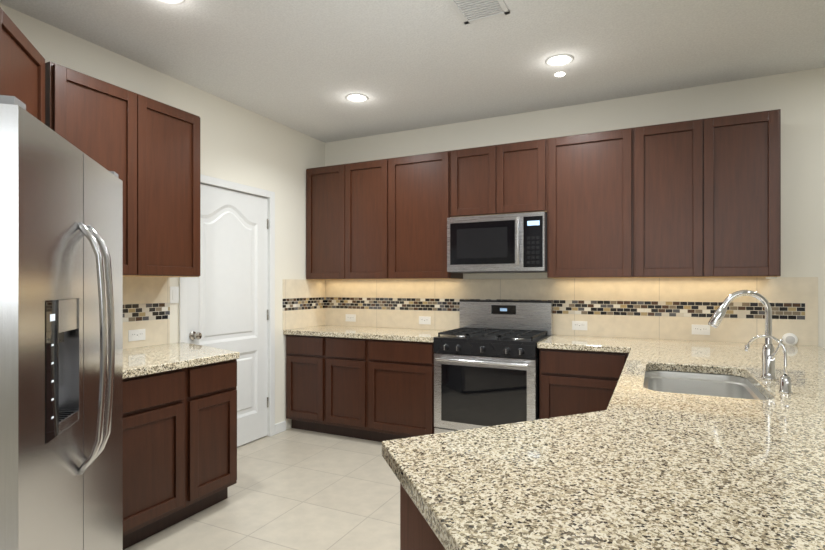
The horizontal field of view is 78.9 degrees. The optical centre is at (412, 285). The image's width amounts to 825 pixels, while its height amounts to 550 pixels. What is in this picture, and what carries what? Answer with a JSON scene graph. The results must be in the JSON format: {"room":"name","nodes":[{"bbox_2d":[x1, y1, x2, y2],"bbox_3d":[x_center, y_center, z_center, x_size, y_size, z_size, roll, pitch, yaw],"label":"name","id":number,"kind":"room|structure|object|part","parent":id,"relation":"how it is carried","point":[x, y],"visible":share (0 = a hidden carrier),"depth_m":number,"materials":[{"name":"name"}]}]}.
{"room":"kitchen","nodes":[
{"label":"kitchen","id":0,"kind":"room"},
{"bbox_2d":[0,3,324,429],"bbox_3d":[-1.577,-0.065,3.825,0.120,2.766,2.894,0,0,26],"label":"wall","id":1,"kind":"structure","parent":0,"point":[241,145],"depth_m":4.04,"materials":[{"name":"paint"}]},
{"bbox_2d":[0,7,44,123],"bbox_3d":[-1.714,-0.816,1.717,0.322,0.608,1.475,0,0,-19],"label":"upper cabinet","id":2,"kind":"object","parent":1,"relation":"attached to","point":[22,69],"visible":0.54,"depth_m":2.21,"materials":[{"name":"brown wood"}]},
{"bbox_2d":[45,61,199,276],"bbox_3d":[-1.739,-0.587,2.980,0.322,1.066,0.915,0,0,26],"label":"upper cabinet","id":3,"kind":"object","parent":1,"relation":"attached to","point":[146,149],"visible":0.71,"depth_m":2.94,"materials":[{"name":"brown wood"}]},
{"bbox_2d":[170,287,178,302],"bbox_3d":[-1.662,0.067,3.501,0.009,0.116,0.070,0,0,26],"label":"light switch","id":4,"kind":"object","parent":1,"relation":"attached to","point":[174,291],"depth_m":3.50,"materials":[{"name":"white plastic"}]},
{"bbox_2d":[123,277,324,348],"bbox_3d":[-1.518,0.175,3.798,0.008,0.458,2.890,0,0,26],"label":"backsplash","id":5,"kind":"structure","parent":1,"relation":"attached to","point":[146,303],"depth_m":3.41,"materials":[{"name":"tile"}]},
{"bbox_2d":[128,329,144,341],"bbox_3d":[-1.781,0.324,3.242,0.008,0.072,0.116,0,0,26],"label":"outlet","id":6,"kind":"object","parent":5,"relation":"attached to","point":[136,335],"depth_m":3.24,"materials":[{"name":"white plastic"}]},
{"bbox_2d":[179,174,274,436],"bbox_3d":[-1.483,0.251,3.998,0.134,2.135,0.976,0,0,26],"label":"door frame","id":7,"kind":"structure","parent":1,"relation":"attached to","point":[231,186],"depth_m":4.36,"materials":[{"name":"white wood"}]},
{"bbox_2d":[187,184,268,446],"bbox_3d":[-1.429,0.276,3.973,0.109,2.060,0.856,0,0,26],"label":"pantry door","id":8,"kind":"structure","parent":1,"relation":"in","point":[227,298],"depth_m":4.07,"materials":[{"name":"white wood"}]},
{"bbox_2d":[275,421,285,434],"bbox_3d":[-1.184,1.273,4.482,0.012,0.090,0.147,0,0,26],"label":"baseboard","id":9,"kind":"structure","parent":1,"relation":"attached to","point":[280,427],"depth_m":4.48,"materials":[{"name":"white wood"}]},
{"bbox_2d":[124,428,399,549],"bbox_3d":[-0.400,1.368,0.968,9.500,0.100,11.000,0,0,26],"label":"floor","id":10,"kind":"structure","parent":0,"point":[294,489],"depth_m":3.03,"materials":[{"name":"tile"}]},
{"bbox_2d":[0,95,122,549],"bbox_3d":[-1.400,0.423,1.615,0.766,1.790,0.950,0,0,-16],"label":"refrigerator","id":11,"kind":"object","parent":10,"relation":"on","point":[61,343],"visible":1,"depth_m":1.48,"materials":[{"name":"silver metal"}]},
{"bbox_3d":[-1.074,0.208,1.700,0.133,0.833,0.135,0,0,26],"label":"handle","id":12,"kind":"part","parent":11,"relation":"part of","materials":[{"name":"silver metal"}]},
{"bbox_2d":[123,359,236,549],"bbox_3d":[-1.599,0.881,2.795,0.738,0.874,0.955,0,0,26],"label":"base cabinet","id":13,"kind":"object","parent":10,"relation":"on","point":[179,445],"visible":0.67,"depth_m":2.67,"materials":[{"name":"brown wood"}]},
{"bbox_2d":[123,342,239,378],"bbox_3d":[-1.554,0.424,2.861,0.763,0.040,1.194,0,0,26],"label":"countertop","id":14,"kind":"structure","parent":13,"relation":"on","point":[141,361],"depth_m":2.84,"materials":[{"name":"stone"}]},
{"bbox_2d":[286,334,329,433],"bbox_3d":[-0.794,0.881,4.706,0.510,0.874,0.618,0,0,26],"label":"base cabinet","id":15,"kind":"object","parent":10,"relation":"on","point":[307,357],"depth_m":4.44,"materials":[{"name":"brown wood"}]},
{"bbox_2d":[330,337,373,440],"bbox_3d":[-0.438,0.881,4.533,0.574,0.874,0.618,0,0,26],"label":"base cabinet","id":16,"kind":"object","parent":10,"relation":"on","point":[351,359],"depth_m":4.24,"materials":[{"name":"brown wood"}]},
{"bbox_2d":[374,339,434,441],"bbox_3d":[-0.004,0.881,4.321,0.684,0.874,0.618,0,0,26],"label":"base cabinet","id":17,"kind":"object","parent":10,"relation":"on","point":[378,390],"depth_m":4.02,"materials":[{"name":"brown wood"}]},
{"bbox_2d":[283,325,447,341],"bbox_3d":[-0.363,0.424,4.485,1.482,0.040,0.637,0,0,26],"label":"countertop","id":18,"kind":"structure","parent":17,"relation":"on","point":[404,334],"depth_m":4.34,"materials":[{"name":"stone"}]},
{"bbox_2d":[400,483,445,549],"bbox_3d":[0.126,0.881,0.781,0.718,0.874,0.782,0,0,26],"label":"base cabinet","id":19,"kind":"object","parent":10,"relation":"on","point":[417,532],"depth_m":0.88,"materials":[{"name":"brown wood"}]},
{"bbox_2d":[382,335,824,549],"bbox_3d":[1.083,0.424,1.983,1.723,0.040,3.869,0,0,26],"label":"countertop","id":20,"kind":"structure","parent":19,"relation":"on","point":[635,465],"depth_m":1.12,"materials":[{"name":"stone"}]},
{"bbox_2d":[644,370,766,399],"bbox_3d":[1.252,0.546,2.188,0.490,0.201,0.840,0,0,26],"label":"undermount sink","id":21,"kind":"object","parent":20,"relation":"in","point":[721,385],"visible":0.23,"depth_m":2.51,"materials":[{"name":"metal"}]},
{"bbox_2d":[708,290,782,379],"bbox_3d":[1.435,0.212,2.175,0.267,0.382,0.113,0,0,26],"label":"faucet","id":22,"kind":"object","parent":20,"relation":"on","point":[769,352],"visible":0.98,"depth_m":2.15,"materials":[{"name":"silver metal"}]},
{"bbox_2d":[744,335,791,393],"bbox_3d":[1.361,0.298,1.917,0.144,0.211,0.087,0,0,26],"label":"faucet","id":23,"kind":"object","parent":20,"relation":"on","point":[785,382],"visible":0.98,"depth_m":1.88,"materials":[{"name":"silver metal"}]},
{"bbox_2d":[433,300,552,433],"bbox_3d":[0.635,0.723,3.936,0.785,1.190,0.692,0,0,26],"label":"gas range","id":24,"kind":"object","parent":10,"relation":"on","point":[486,363],"visible":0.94,"depth_m":3.74,"materials":[{"name":"silver metal"}]},
{"bbox_2d":[539,348,628,418],"bbox_3d":[1.286,0.881,3.693,0.576,0.874,0.618,0,0,26],"label":"base cabinet","id":25,"kind":"object","parent":10,"relation":"on","point":[572,382],"visible":0.4,"depth_m":3.44,"materials":[{"name":"brown wood"}]},
{"bbox_2d":[0,0,824,142],"bbox_3d":[-0.400,-1.498,0.968,9.500,0.100,11.000,0,0,26],"label":"ceiling","id":26,"kind":"structure","parent":0,"point":[306,67],"depth_m":3.08,"materials":[{"name":"paint"}]},
{"bbox_2d":[157,0,184,4],"bbox_3d":[-1.225,-1.444,2.493,0.176,0.007,0.176,0,0,26],"label":"recessed light","id":27,"kind":"object","parent":26,"relation":"in","point":[174,2],"visible":1,"depth_m":2.56,"materials":[{"name":"white"}]},
{"bbox_2d":[345,93,367,101],"bbox_3d":[-0.430,-1.444,3.874,0.176,0.007,0.176,0,0,26],"label":"recessed light","id":28,"kind":"object","parent":26,"relation":"in","point":[355,97],"visible":1,"depth_m":3.87,"materials":[{"name":"white"}]},
{"bbox_2d":[448,0,509,23],"bbox_3d":[0.324,-1.442,2.545,0.250,0.012,0.360,0,0,26],"label":"ceiling vent","id":29,"kind":"object","parent":26,"relation":"in","point":[469,11],"visible":0.98,"depth_m":2.62,"materials":[{"name":"grey plastic"}]},
{"bbox_2d":[545,54,573,66],"bbox_3d":[0.946,-1.444,3.227,0.176,0.007,0.176,0,0,26],"label":"recessed light","id":30,"kind":"object","parent":26,"relation":"in","point":[557,60],"visible":1,"depth_m":3.23,"materials":[{"name":"white"}]},
{"bbox_2d":[555,72,564,76],"bbox_3d":[1.013,-1.445,3.444,0.064,0.006,0.064,0,0,26],"label":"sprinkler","id":31,"kind":"object","parent":26,"relation":"in","point":[559,74],"visible":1,"depth_m":3.43,"materials":[{"name":"white"}]},
{"bbox_2d":[325,67,824,347],"bbox_3d":[2.229,-0.065,3.647,7.120,2.766,0.120,0,0,26],"label":"wall","id":32,"kind":"structure","parent":0,"point":[797,98],"depth_m":3.60,"materials":[{"name":"paint"}]},
{"bbox_2d":[306,163,349,279],"bbox_3d":[-0.729,-0.589,4.839,0.512,1.062,0.322,0,0,26],"label":"upper cabinet","id":33,"kind":"object","parent":32,"relation":"attached to","point":[327,187],"depth_m":4.70,"materials":[{"name":"brown wood"}]},
{"bbox_2d":[350,158,393,279],"bbox_3d":[-0.345,-0.589,4.652,0.580,1.062,0.322,0,0,26],"label":"upper cabinet","id":34,"kind":"object","parent":32,"relation":"attached to","point":[371,182],"depth_m":4.49,"materials":[{"name":"brown wood"}]},
{"bbox_2d":[394,150,462,278],"bbox_3d":[0.116,-0.589,4.427,0.719,1.062,0.322,0,0,26],"label":"upper cabinet","id":35,"kind":"object","parent":32,"relation":"attached to","point":[425,185],"depth_m":4.27,"materials":[{"name":"brown wood"}]},
{"bbox_2d":[458,144,505,216],"bbox_3d":[0.582,-0.844,4.200,0.456,0.552,0.322,0,0,26],"label":"upper cabinet","id":36,"kind":"object","parent":32,"relation":"attached to","point":[481,170],"depth_m":4.04,"materials":[{"name":"brown wood"}]},
{"bbox_2d":[447,212,546,273],"bbox_3d":[0.708,-0.326,4.068,0.782,0.449,0.448,0,0,26],"label":"microwave","id":37,"kind":"object","parent":36,"relation":"attached to","point":[509,243],"visible":1,"depth_m":3.90,"materials":[{"name":"silver metal"}]},
{"bbox_2d":[506,138,549,213],"bbox_3d":[0.885,-0.844,4.052,0.456,0.552,0.322,0,0,26],"label":"upper cabinet","id":38,"kind":"object","parent":32,"relation":"attached to","point":[527,162],"depth_m":3.88,"materials":[{"name":"brown wood"}]},
{"bbox_2d":[325,277,817,345],"bbox_3d":[0.910,0.175,4.217,3.991,0.458,0.008,0,0,26],"label":"backsplash","id":39,"kind":"structure","parent":32,"relation":"attached to","point":[664,308],"depth_m":3.89,"materials":[{"name":"tile"}]},
{"bbox_2d":[346,314,355,321],"bbox_3d":[-0.612,0.323,4.951,0.116,0.072,0.007,0,0,26],"label":"outlet","id":40,"kind":"object","parent":39,"relation":"attached to","point":[349,317],"depth_m":4.94,"materials":[{"name":"white plastic"}]},
{"bbox_2d":[419,316,430,324],"bbox_3d":[0.112,0.323,4.598,0.116,0.072,0.007,0,0,26],"label":"outlet","id":41,"kind":"object","parent":39,"relation":"attached to","point":[422,319],"depth_m":4.60,"materials":[{"name":"white plastic"}]},
{"bbox_2d":[572,321,586,329],"bbox_3d":[1.334,0.323,4.003,0.116,0.072,0.007,0,0,26],"label":"outlet","id":42,"kind":"object","parent":39,"relation":"attached to","point":[576,325],"depth_m":4.00,"materials":[{"name":"white plastic"}]},
{"bbox_2d":[692,324,709,334],"bbox_3d":[2.090,0.323,3.635,0.116,0.072,0.007,0,0,26],"label":"outlet","id":43,"kind":"object","parent":39,"relation":"attached to","point":[696,329],"depth_m":3.63,"materials":[{"name":"white plastic"}]},
{"bbox_2d":[782,333,797,344],"bbox_3d":[2.559,0.370,3.399,0.090,0.090,0.021,0,0,26],"label":"outlet","id":44,"kind":"object","parent":39,"relation":"attached to","point":[789,338],"visible":0.92,"depth_m":3.39,"materials":[{"name":"white plastic"}]},
{"bbox_2d":[547,126,645,278],"bbox_3d":[1.360,-0.589,3.821,0.739,1.062,0.322,0,0,26],"label":"upper cabinet","id":45,"kind":"object","parent":32,"relation":"attached to","point":[596,219],"depth_m":3.66,"materials":[{"name":"brown wood"}]},
{"bbox_2d":[646,117,717,277],"bbox_3d":[1.820,-0.589,3.597,0.557,1.062,0.322,0,0,26],"label":"upper cabinet","id":46,"kind":"object","parent":32,"relation":"attached to","point":[699,198],"depth_m":3.42,"materials":[{"name":"brown wood"}]},
{"bbox_2d":[714,109,780,277],"bbox_3d":[2.183,-0.589,3.420,0.489,1.062,0.322,0,0,26],"label":"upper cabinet","id":47,"kind":"object","parent":32,"relation":"attached to","point":[749,144],"depth_m":3.25,"materials":[{"name":"brown wood"}]}
]}

